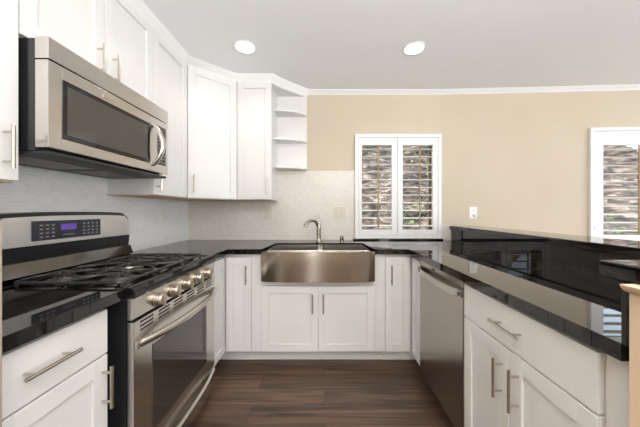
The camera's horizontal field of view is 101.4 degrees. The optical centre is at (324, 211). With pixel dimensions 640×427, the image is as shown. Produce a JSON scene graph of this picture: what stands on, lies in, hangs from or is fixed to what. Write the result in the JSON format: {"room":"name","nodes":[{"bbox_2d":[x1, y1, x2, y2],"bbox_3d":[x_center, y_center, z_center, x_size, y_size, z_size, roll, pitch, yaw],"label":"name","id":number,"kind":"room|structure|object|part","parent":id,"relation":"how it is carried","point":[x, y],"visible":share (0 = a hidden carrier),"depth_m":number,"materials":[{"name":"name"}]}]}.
{"room":"kitchen","nodes":[
{"label":"kitchen","id":0,"kind":"room"},
{"bbox_2d":[190,359,453,426],"bbox_3d":[2.042,1.245,-0.141,7.117,0.050,5.917,0,0,0],"label":"floor","id":1,"kind":"structure","parent":0,"point":[246,392],"depth_m":1.73,"materials":[{"name":"brown wood"}]},
{"bbox_2d":[0,220,1,426],"bbox_3d":[-1.071,0.620,0.588,0.672,1.200,0.018,0,0,0],"label":"end panel","id":2,"kind":"object","parent":1,"relation":"on","point":[0,220],"visible":1,"depth_m":0.59,"materials":[{"name":"beige laminate"}]},
{"bbox_2d":[2,309,113,426],"bbox_3d":[-1.074,0.779,0.774,0.660,0.882,0.350,0,0,0],"label":"base cabinet","id":3,"kind":"object","parent":1,"relation":"on","point":[57,378],"visible":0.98,"depth_m":0.78,"materials":[{"name":"white paint"}]},
{"bbox_3d":[-0.764,0.426,0.734,0.040,0.012,0.150,0,0,0],"label":"handle","id":4,"kind":"part","parent":3,"relation":"part of","materials":[{"name":"silver metal"}]},
{"bbox_3d":[-0.794,0.811,0.774,0.020,0.594,0.346,0,0,0],"label":"door","id":5,"kind":"part","parent":3,"relation":"part of","materials":[{"name":"white paint"}]},
{"bbox_2d":[2,289,124,352],"bbox_3d":[-1.083,0.316,0.797,0.652,0.040,0.397,0,0,0],"label":"countertop","id":6,"kind":"structure","parent":3,"relation":"on","point":[28,315],"depth_m":0.81,"materials":[{"name":"black stone"}]},
{"bbox_3d":[-0.764,0.620,0.924,0.040,0.150,0.012,0,0,0],"label":"handle","id":7,"kind":"part","parent":3,"relation":"part of","materials":[{"name":"silver metal"}]},
{"bbox_2d":[0,212,216,426],"bbox_3d":[-1.027,0.612,1.370,0.738,1.217,0.746,0,0,0],"label":"gas range","id":8,"kind":"object","parent":1,"relation":"on","point":[160,337],"visible":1,"depth_m":1.22,"materials":[{"name":"silver metal"}]},
{"bbox_3d":[-1.141,0.292,1.151,0.116,0.016,0.116,0,0,0],"label":"burner","id":9,"kind":"part","parent":8,"relation":"part of","materials":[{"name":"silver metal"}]},
{"bbox_3d":[-1.296,0.087,1.370,0.013,0.133,0.730,0,0,0],"label":"panel","id":10,"kind":"part","parent":8,"relation":"part of","materials":[{"name":"silver metal"}]},
{"bbox_3d":[-1.287,0.089,1.327,0.005,0.090,0.352,0,0,0],"label":"display panel","id":11,"kind":"part","parent":8,"relation":"part of","materials":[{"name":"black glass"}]},
{"bbox_2d":[5,255,215,298],"bbox_3d":[-1.004,0.312,1.370,0.564,0.043,0.746,0,0,0],"label":"cooktop","id":12,"kind":"object","parent":8,"relation":"in","point":[146,281],"depth_m":1.19,"materials":[{"name":"black metal"}]},
{"bbox_3d":[-0.906,0.292,1.151,0.132,0.016,0.132,0,0,0],"label":"burner","id":13,"kind":"part","parent":8,"relation":"part of","materials":[{"name":"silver metal"}]},
{"bbox_3d":[-1.021,0.292,1.370,0.124,0.016,0.124,0,0,0],"label":"burner","id":14,"kind":"part","parent":8,"relation":"part of","materials":[{"name":"silver metal"}]},
{"bbox_3d":[-0.715,0.382,1.143,0.031,0.062,0.062,0,0,0],"label":"knob","id":15,"kind":"part","parent":8,"relation":"part of","materials":[{"name":"silver metal"}]},
{"bbox_3d":[-0.743,0.722,1.370,0.026,0.587,0.734,0,0,0],"label":"oven door","id":16,"kind":"part","parent":8,"relation":"part of","materials":[{"name":"silver metal"}]},
{"bbox_3d":[-0.743,0.378,1.370,0.026,0.084,0.734,0,0,0],"label":"control panel","id":17,"kind":"part","parent":8,"relation":"part of","materials":[{"name":"silver metal"}]},
{"bbox_3d":[-0.700,0.517,1.370,0.083,0.032,0.732,0,0,0],"label":"oven handle","id":18,"kind":"part","parent":8,"relation":"part of","materials":[{"name":"silver metal"}]},
{"bbox_3d":[-0.715,0.382,1.262,0.031,0.062,0.062,0,0,0],"label":"knob","id":19,"kind":"part","parent":8,"relation":"part of","materials":[{"name":"silver metal"}]},
{"bbox_3d":[-0.715,0.382,1.382,0.031,0.062,0.062,0,0,0],"label":"knob","id":20,"kind":"part","parent":8,"relation":"part of","materials":[{"name":"silver metal"}]},
{"bbox_3d":[-0.744,1.099,1.370,0.024,0.153,0.734,0,0,0],"label":"warming drawer","id":21,"kind":"part","parent":8,"relation":"part of","materials":[{"name":"silver metal"}]},
{"bbox_3d":[-0.715,0.382,1.502,0.031,0.062,0.062,0,0,0],"label":"knob","id":22,"kind":"part","parent":8,"relation":"part of","materials":[{"name":"silver metal"}]},
{"bbox_3d":[-0.715,0.382,1.621,0.031,0.062,0.062,0,0,0],"label":"knob","id":23,"kind":"part","parent":8,"relation":"part of","materials":[{"name":"silver metal"}]},
{"bbox_2d":[213,254,253,365],"bbox_3d":[-0.991,0.779,2.229,0.826,0.882,0.955,0,0,0],"label":"base cabinet","id":24,"kind":"object","parent":1,"relation":"on","point":[232,275],"visible":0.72,"depth_m":2.06,"materials":[{"name":"white paint"}]},
{"bbox_3d":[-0.794,0.736,1.923,0.020,0.745,0.281,0,0,0],"label":"door","id":25,"kind":"part","parent":24,"relation":"part of","materials":[{"name":"white paint"}]},
{"bbox_3d":[-0.680,0.736,2.075,0.200,0.745,0.020,0,0,0],"label":"door","id":26,"kind":"part","parent":24,"relation":"part of","materials":[{"name":"white paint"}]},
{"bbox_2d":[131,240,628,360],"bbox_3d":[-0.050,0.316,1.649,2.719,0.040,2.133,0,0,0],"label":"countertop","id":27,"kind":"structure","parent":24,"relation":"on","point":[584,305],"depth_m":1.19,"materials":[{"name":"black stone"}]},
{"bbox_2d":[303,213,321,241],"bbox_3d":[-0.109,0.158,2.481,0.064,0.277,0.217,0,0,45],"label":"faucet","id":28,"kind":"object","parent":27,"relation":"on","point":[318,224],"visible":0.99,"depth_m":2.52,"materials":[{"name":"silver metal"}]},
{"bbox_3d":[-0.121,0.141,2.479,0.198,0.132,0.038,0,0,-44],"label":"spout","id":29,"kind":"part","parent":28,"relation":"part of","materials":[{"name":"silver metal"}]},
{"bbox_2d":[261,244,374,282],"bbox_3d":[-0.050,0.426,2.218,0.881,0.240,0.440,0,0,0],"label":"farmhouse sink","id":30,"kind":"object","parent":27,"relation":"in","point":[320,263],"visible":1,"depth_m":2.01,"materials":[{"name":"silver metal"}]},
{"bbox_3d":[-0.248,0.422,2.258,0.405,0.224,0.360,0,0,0],"label":"bowl","id":31,"kind":"part","parent":30,"relation":"part of","materials":[{"name":"silver metal"}]},
{"bbox_3d":[0.164,0.422,2.258,0.379,0.224,0.360,0,0,0],"label":"bowl","id":32,"kind":"part","parent":30,"relation":"part of","materials":[{"name":"silver metal"}]},
{"bbox_2d":[252,254,384,358],"bbox_3d":[-0.050,0.779,2.355,1.056,0.882,0.660,0,0,0],"label":"base cabinet","id":33,"kind":"object","parent":1,"relation":"on","point":[290,320],"visible":0.91,"depth_m":2.08,"materials":[{"name":"white paint"}]},
{"bbox_3d":[-0.275,0.850,2.075,0.446,0.517,0.020,0,0,0],"label":"door","id":34,"kind":"part","parent":33,"relation":"part of","materials":[{"name":"white paint"}]},
{"bbox_3d":[-0.010,0.720,2.045,0.012,0.150,0.040,0,0,0],"label":"handle","id":35,"kind":"part","parent":33,"relation":"part of","materials":[{"name":"silver metal"}]},
{"bbox_3d":[0.173,0.850,2.075,0.442,0.517,0.020,0,0,0],"label":"door","id":36,"kind":"part","parent":33,"relation":"part of","materials":[{"name":"white paint"}]},
{"bbox_2d":[383,254,419,365],"bbox_3d":[0.889,0.779,2.291,0.823,0.882,0.832,0,0,0],"label":"base cabinet","id":37,"kind":"object","parent":1,"relation":"on","point":[402,276],"visible":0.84,"depth_m":2.06,"materials":[{"name":"white paint"}]},
{"bbox_3d":[0.524,0.498,2.045,0.012,0.150,0.040,0,0,0],"label":"handle","id":38,"kind":"part","parent":37,"relation":"part of","materials":[{"name":"silver metal"}]},
{"bbox_3d":[0.580,0.736,2.075,0.197,0.745,0.020,0,0,0],"label":"door","id":39,"kind":"part","parent":37,"relation":"part of","materials":[{"name":"white paint"}]},
{"bbox_3d":[0.691,0.736,1.960,0.020,0.745,0.168,0,0,0],"label":"door","id":40,"kind":"part","parent":37,"relation":"part of","materials":[{"name":"white paint"}]},
{"bbox_2d":[418,260,466,426],"bbox_3d":[0.963,0.782,1.579,0.640,0.876,0.582,0,0,0],"label":"dishwasher","id":41,"kind":"object","parent":1,"relation":"on","point":[442,315],"visible":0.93,"depth_m":1.49,"materials":[{"name":"silver metal"}]},
{"bbox_3d":[0.663,0.410,1.579,0.040,0.036,0.566,0,0,0],"label":"handle","id":42,"kind":"part","parent":41,"relation":"part of","materials":[{"name":"silver metal"}]},
{"bbox_2d":[464,284,628,426],"bbox_3d":[0.971,0.779,0.925,0.660,0.882,0.712,0,0,0],"label":"base cabinet","id":43,"kind":"object","parent":1,"relation":"on","point":[520,370],"visible":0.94,"depth_m":0.88,"materials":[{"name":"white paint"}]},
{"bbox_3d":[0.691,0.811,1.123,0.020,0.594,0.309,0,0,0],"label":"door","id":44,"kind":"part","parent":43,"relation":"part of","materials":[{"name":"white paint"}]},
{"bbox_3d":[0.661,0.638,1.005,0.040,0.150,0.012,0,0,0],"label":"handle","id":45,"kind":"part","parent":43,"relation":"part of","materials":[{"name":"silver metal"}]},
{"bbox_3d":[0.661,0.430,0.961,0.040,0.012,0.150,0,0,0],"label":"handle","id":46,"kind":"part","parent":43,"relation":"part of","materials":[{"name":"silver metal"}]},
{"bbox_3d":[0.661,0.633,0.920,0.040,0.150,0.012,0,0,0],"label":"handle","id":47,"kind":"part","parent":43,"relation":"part of","materials":[{"name":"silver metal"}]},
{"bbox_3d":[0.691,0.811,0.809,0.020,0.594,0.312,0,0,0],"label":"door","id":48,"kind":"part","parent":43,"relation":"part of","materials":[{"name":"white paint"}]},
{"bbox_2d":[223,95,440,257],"bbox_3d":[-0.154,-0.013,2.777,2.726,2.465,0.120,0,0,0],"label":"wall","id":49,"kind":"structure","parent":0,"point":[333,121],"depth_m":2.72,"materials":[{"name":"beige paint"}]},
{"bbox_2d":[163,65,239,200],"bbox_3d":[-1.107,-0.672,2.413,0.602,1.141,0.590,0,0,0],"label":"upper cabinet","id":50,"kind":"object","parent":49,"relation":"attached to","point":[211,98],"visible":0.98,"depth_m":2.26,"materials":[{"name":"white paint"}]},
{"bbox_3d":[-1.066,-0.223,2.134,0.012,0.150,0.040,0,0,-43],"label":"handle","id":51,"kind":"part","parent":50,"relation":"part of","materials":[{"name":"silver metal"}]},
{"bbox_3d":[-1.107,-0.105,2.414,0.601,0.006,0.587,0,0,0],"label":"panel","id":52,"kind":"part","parent":50,"relation":"part of","materials":[{"name":"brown wood"}]},
{"bbox_3d":[-0.964,-0.649,2.271,0.411,1.079,0.020,0,0,-43],"label":"door","id":53,"kind":"part","parent":50,"relation":"part of","materials":[{"name":"white paint"}]},
{"bbox_2d":[128,0,308,96],"bbox_3d":[-0.936,-1.215,1.673,0.699,0.060,2.503,0,0,22],"label":"crown molding","id":54,"kind":"structure","parent":49,"relation":"attached to","point":[140,6],"depth_m":2.21,"materials":[{"name":"white paint"}]},
{"bbox_2d":[237,82,276,200],"bbox_3d":[-0.646,-0.672,2.540,0.316,1.141,0.346,0,0,0],"label":"upper cabinet","id":55,"kind":"object","parent":49,"relation":"attached to","point":[256,101],"visible":0.97,"depth_m":2.42,"materials":[{"name":"white paint"}]},
{"bbox_3d":[-0.646,-0.105,2.571,0.312,0.006,0.280,0,0,0],"label":"panel","id":56,"kind":"part","parent":55,"relation":"part of","materials":[{"name":"white paint"}]},
{"bbox_3d":[-0.520,-0.223,2.387,0.012,0.150,0.040,0,0,0],"label":"handle","id":57,"kind":"part","parent":55,"relation":"part of","materials":[{"name":"silver metal"}]},
{"bbox_2d":[188,170,354,239],"bbox_3d":[-0.551,-0.065,2.712,1.731,0.721,0.007,0,0,0],"label":"tile backsplash","id":58,"kind":"structure","parent":49,"relation":"attached to","point":[301,194],"depth_m":2.71,"materials":[{"name":"tile"}]},
{"bbox_2d":[264,207,271,218],"bbox_3d":[-0.580,0.019,2.704,0.080,0.125,0.009,0,0,0],"label":"wall outlet","id":59,"kind":"object","parent":58,"relation":"attached to","point":[267,210],"visible":1,"depth_m":2.70,"materials":[{"name":"beige plastic"}]},
{"bbox_2d":[334,207,345,218],"bbox_3d":[0.160,0.018,2.704,0.120,0.125,0.010,0,0,0],"label":"light switch","id":60,"kind":"object","parent":58,"relation":"attached to","point":[339,212],"visible":1,"depth_m":2.70,"materials":[{"name":"beige plastic"}]},
{"bbox_2d":[272,83,306,169],"bbox_3d":[-0.335,-0.833,2.563,0.306,0.821,0.292,0,0,0],"label":"corner shelf unit","id":61,"kind":"object","parent":49,"relation":"attached to","point":[291,111],"visible":0.98,"depth_m":2.70,"materials":[{"name":"white paint"}]},
{"bbox_3d":[-0.335,-1.211,2.563,0.306,0.064,0.292,0,0,0],"label":"panel","id":62,"kind":"part","parent":61,"relation":"part of","materials":[{"name":"white paint"}]},
{"bbox_3d":[-0.335,-0.979,2.618,0.305,0.018,0.182,0,0,0],"label":"shelf","id":63,"kind":"part","parent":61,"relation":"part of","materials":[{"name":"white paint"}]},
{"bbox_3d":[-0.335,-0.704,2.618,0.305,0.018,0.182,0,0,0],"label":"shelf","id":64,"kind":"part","parent":61,"relation":"part of","materials":[{"name":"white paint"}]},
{"bbox_3d":[-0.335,-0.431,2.618,0.305,0.018,0.182,0,0,0],"label":"shelf","id":65,"kind":"part","parent":61,"relation":"part of","materials":[{"name":"white paint"}]},
{"bbox_2d":[353,238,442,239],"bbox_3d":[0.750,0.288,2.683,0.912,0.015,0.049,0,0,0],"label":"sill","id":66,"kind":"structure","parent":49,"relation":"attached to","point":[353,238],"depth_m":2.66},
{"bbox_2d":[355,134,441,238],"bbox_3d":[0.758,-0.256,2.710,0.889,1.074,0.099,0,0,0],"label":"plantation shutter","id":67,"kind":"object","parent":49,"relation":"attached to","point":[396,141],"visible":1,"depth_m":2.69,"materials":[{"name":"white paint"}]},
{"bbox_3d":[0.549,-0.256,2.706,0.394,0.998,0.034,0,0,0],"label":"shutter panel","id":68,"kind":"part","parent":67,"relation":"part of","materials":[{"name":"white paint"}]},
{"bbox_3d":[0.550,-0.245,2.666,0.012,0.850,0.011,0,0,0],"label":"tilt rod","id":69,"kind":"part","parent":67,"relation":"part of","materials":[{"name":"brown wood"}]},
{"bbox_3d":[0.957,-0.256,2.706,0.416,0.998,0.034,0,0,0],"label":"shutter panel","id":70,"kind":"part","parent":67,"relation":"part of","materials":[{"name":"white paint"}]},
{"bbox_3d":[0.970,-0.245,2.666,0.012,0.850,0.011,0,0,0],"label":"tilt rod","id":71,"kind":"part","parent":67,"relation":"part of","materials":[{"name":"brown wood"}]},
{"bbox_2d":[428,146,431,229],"bbox_3d":[0.758,-0.256,2.807,0.789,0.974,0.040,0,0,0],"label":"window","id":72,"kind":"structure","parent":49,"relation":"in","point":[429,147],"depth_m":2.79,"materials":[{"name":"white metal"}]},
{"bbox_2d":[142,0,639,88],"bbox_3d":[2.042,-1.295,-0.132,7.117,0.100,5.937,0,0,0],"label":"ceiling","id":73,"kind":"structure","parent":0,"point":[310,44],"depth_m":1.91,"materials":[{"name":"paint"}]},
{"bbox_2d":[233,40,256,53],"bbox_3d":[-0.603,-1.242,1.986,0.172,0.006,0.172,0,0,0],"label":"recessed light","id":74,"kind":"object","parent":73,"relation":"in","point":[242,46],"visible":1,"depth_m":1.98,"materials":[{"name":"white paint"}]},
{"bbox_2d":[402,41,425,55],"bbox_3d":[0.685,-1.242,2.004,0.172,0.006,0.172,0,0,0],"label":"recessed light","id":75,"kind":"object","parent":73,"relation":"in","point":[413,48],"visible":1,"depth_m":2.00,"materials":[{"name":"white paint"}]},
{"bbox_2d":[441,90,639,239],"bbox_3d":[3.359,-0.013,2.663,4.300,2.465,0.121,0,0,3],"label":"wall","id":76,"kind":"structure","parent":0,"point":[520,159],"depth_m":2.67,"materials":[{"name":"beige paint"}]},
{"bbox_2d":[442,225,450,239],"bbox_3d":[1.258,0.219,2.708,0.102,0.154,0.015,0,0,0],"label":"tile backsplash","id":77,"kind":"structure","parent":76,"relation":"attached to","point":[446,231],"depth_m":2.71,"materials":[{"name":"tile"}]},
{"bbox_2d":[469,207,476,217],"bbox_3d":[1.530,0.015,2.695,0.075,0.120,0.009,0,0,3],"label":"wall outlet","id":78,"kind":"object","parent":76,"relation":"attached to","point":[472,210],"visible":1,"depth_m":2.69,"materials":[{"name":"white plastic"}]},
{"bbox_2d":[308,84,639,94],"bbox_3d":[2.634,-1.226,2.608,5.636,0.039,0.104,0,0,2],"label":"crown molding","id":79,"kind":"structure","parent":76,"relation":"attached to","point":[631,87],"depth_m":2.67,"materials":[{"name":"white paint"}]},
{"bbox_2d":[588,127,639,240],"bbox_3d":[3.428,-0.257,2.592,1.546,1.154,0.100,0,0,3],"label":"plantation shutter","id":80,"kind":"object","parent":76,"relation":"attached to","point":[598,137],"visible":0.8,"depth_m":2.61,"materials":[{"name":"white paint"}]},
{"bbox_3d":[3.083,-0.211,2.566,0.012,0.873,0.011,0,0,3],"label":"tilt rod","id":81,"kind":"part","parent":80,"relation":"part of","materials":[{"name":"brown wood"}]},
{"bbox_2d":[603,234,639,234],"bbox_3d":[3.433,-0.257,2.689,1.446,1.054,0.040,0,0,3],"label":"window","id":82,"kind":"structure","parent":76,"relation":"in","point":[603,234],"depth_m":2.69,"materials":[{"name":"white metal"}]},
{"bbox_2d":[629,284,639,426],"bbox_3d":[1.060,0.689,0.483,0.800,1.063,0.167,0,0,0],"label":"wall","id":83,"kind":"structure","parent":0,"point":[634,300],"depth_m":0.56,"materials":[{"name":"beige paint"}]},
{"bbox_2d":[599,260,639,284],"bbox_3d":[1.143,0.138,0.469,0.953,0.039,0.339,0,0,0],"label":"bar","id":84,"kind":"object","parent":83,"relation":"on","point":[623,270],"visible":1,"depth_m":0.59,"materials":[{"name":"black stone"}]},
{"bbox_2d":[621,282,632,346],"bbox_3d":[0.985,0.227,0.575,0.650,0.139,0.016,0,0,0],"label":"granite upstand","id":85,"kind":"object","parent":83,"relation":"attached to","point":[624,295],"visible":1,"depth_m":0.58,"materials":[{"name":"black stone"}]},
{"bbox_2d":[620,284,639,295],"bbox_3d":[0.649,0.167,0.488,0.022,0.020,0.156,0,0,0],"label":"trim","id":86,"kind":"structure","parent":83,"relation":"attached to","point":[633,289],"depth_m":0.55,"materials":[{"name":"beige paint"}]},
{"bbox_3d":[1.395,0.704,1.630,0.130,1.033,2.140,0,0,0],"label":"wall","id":87,"kind":"structure","parent":0,"visible":0},
{"bbox_2d":[450,226,639,256],"bbox_3d":[1.438,0.169,1.700,0.295,0.037,2.000,0,0,0],"label":"bar","id":88,"kind":"object","parent":87,"relation":"on","point":[619,246],"visible":1,"depth_m":1.46,"materials":[{"name":"black stone"}]},
{"bbox_2d":[452,230,639,272],"bbox_3d":[1.320,0.241,1.641,0.020,0.109,2.117,0,0,0],"label":"granite riser","id":89,"kind":"object","parent":87,"relation":"attached to","point":[580,258],"visible":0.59,"depth_m":1.55,"materials":[{"name":"black stone"}]},
{"bbox_3d":[-1.467,-0.012,-0.141,0.100,2.465,5.917,0,0,0],"label":"wall","id":90,"kind":"structure","parent":0,"visible":0},
{"bbox_2d":[0,0,17,182],"bbox_3d":[-1.242,-0.672,0.726,0.346,1.141,0.452,0,0,0],"label":"upper cabinet","id":91,"kind":"object","parent":90,"relation":"attached to","point":[8,8],"visible":1,"depth_m":0.92,"materials":[{"name":"white paint"}]},
{"bbox_3d":[-1.089,-0.223,0.905,0.040,0.150,0.012,0,0,0],"label":"handle","id":92,"kind":"part","parent":91,"relation":"part of","materials":[{"name":"silver metal"}]},
{"bbox_2d":[18,0,152,101],"bbox_3d":[-1.242,-0.942,1.325,0.346,0.602,0.743,0,0,0],"label":"upper cabinet","id":93,"kind":"object","parent":90,"relation":"attached to","point":[113,36],"visible":0.52,"depth_m":1.31,"materials":[{"name":"white paint"}]},
{"bbox_3d":[-1.119,-0.919,1.139,0.020,0.540,0.367,0,0,0],"label":"door","id":94,"kind":"part","parent":93,"relation":"part of","materials":[{"name":"white paint"}]},
{"bbox_2d":[18,36,167,178],"bbox_3d":[-1.176,-0.426,1.331,0.450,0.438,0.735,0,0,0],"label":"microwave","id":95,"kind":"object","parent":93,"relation":"attached to","point":[74,116],"visible":0.99,"depth_m":1.11,"materials":[{"name":"silver metal"}]},
{"bbox_3d":[-0.987,-0.397,1.557,0.073,0.259,0.034,0,0,-15],"label":"handle","id":96,"kind":"part","parent":95,"relation":"part of","materials":[{"name":"silver metal"}]},
{"bbox_3d":[-1.089,-0.742,1.279,0.040,0.150,0.012,0,0,0],"label":"handle","id":97,"kind":"part","parent":93,"relation":"part of","materials":[{"name":"silver metal"}]},
{"bbox_3d":[-1.089,-0.742,1.370,0.040,0.150,0.012,0,0,0],"label":"handle","id":98,"kind":"part","parent":93,"relation":"part of","materials":[{"name":"silver metal"}]},
{"bbox_3d":[-1.119,-0.919,1.511,0.020,0.540,0.368,0,0,0],"label":"door","id":99,"kind":"part","parent":93,"relation":"part of","materials":[{"name":"white paint"}]},
{"bbox_2d":[0,165,187,250],"bbox_3d":[-1.413,-0.172,1.564,0.007,0.936,2.288,0,0,0],"label":"tile backsplash","id":100,"kind":"structure","parent":90,"relation":"attached to","point":[36,189],"depth_m":1.58,"materials":[{"name":"tile"}]},
{"bbox_2d":[162,208,167,221],"bbox_3d":[-1.404,0.033,2.305,0.009,0.125,0.080,0,0,0],"label":"wall outlet","id":101,"kind":"object","parent":100,"relation":"attached to","point":[164,210],"visible":1,"depth_m":2.30,"materials":[{"name":"white plastic"}]},
{"bbox_2d":[107,28,186,198],"bbox_3d":[-1.242,-0.672,1.909,0.346,1.141,0.420,0,0,0],"label":"upper cabinet","id":102,"kind":"object","parent":90,"relation":"attached to","point":[169,69],"visible":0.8,"depth_m":1.89,"materials":[{"name":"white paint"}]},
{"bbox_3d":[-1.273,-0.105,1.909,0.280,0.006,0.416,0,0,0],"label":"panel","id":103,"kind":"part","parent":102,"relation":"part of","materials":[{"name":"white paint"}]},
{"bbox_3d":[-1.119,-0.649,1.909,0.020,1.079,0.416,0,0,0],"label":"door","id":104,"kind":"part","parent":102,"relation":"part of","materials":[{"name":"white paint"}]},
{"label":"outside","id":105,"kind":"structure","parent":0,"visible":0},
{"bbox_2d":[362,146,637,233],"bbox_3d":[4.000,-1.778,8.700,14.000,7.936,9.000,0,0,0],"label":"hillside","id":106,"kind":"structure","parent":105,"point":[623,153],"depth_m":7.20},
{"bbox_2d":[362,146,625,233],"bbox_3d":[3.452,-1.150,7.761,8.197,5.507,6.623,0,0,0],"label":"ivy","id":107,"kind":"object","parent":106,"relation":"on","point":[372,147],"visible":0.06,"depth_m":6.33,"materials":[{"name":"green plant"}]}
]}

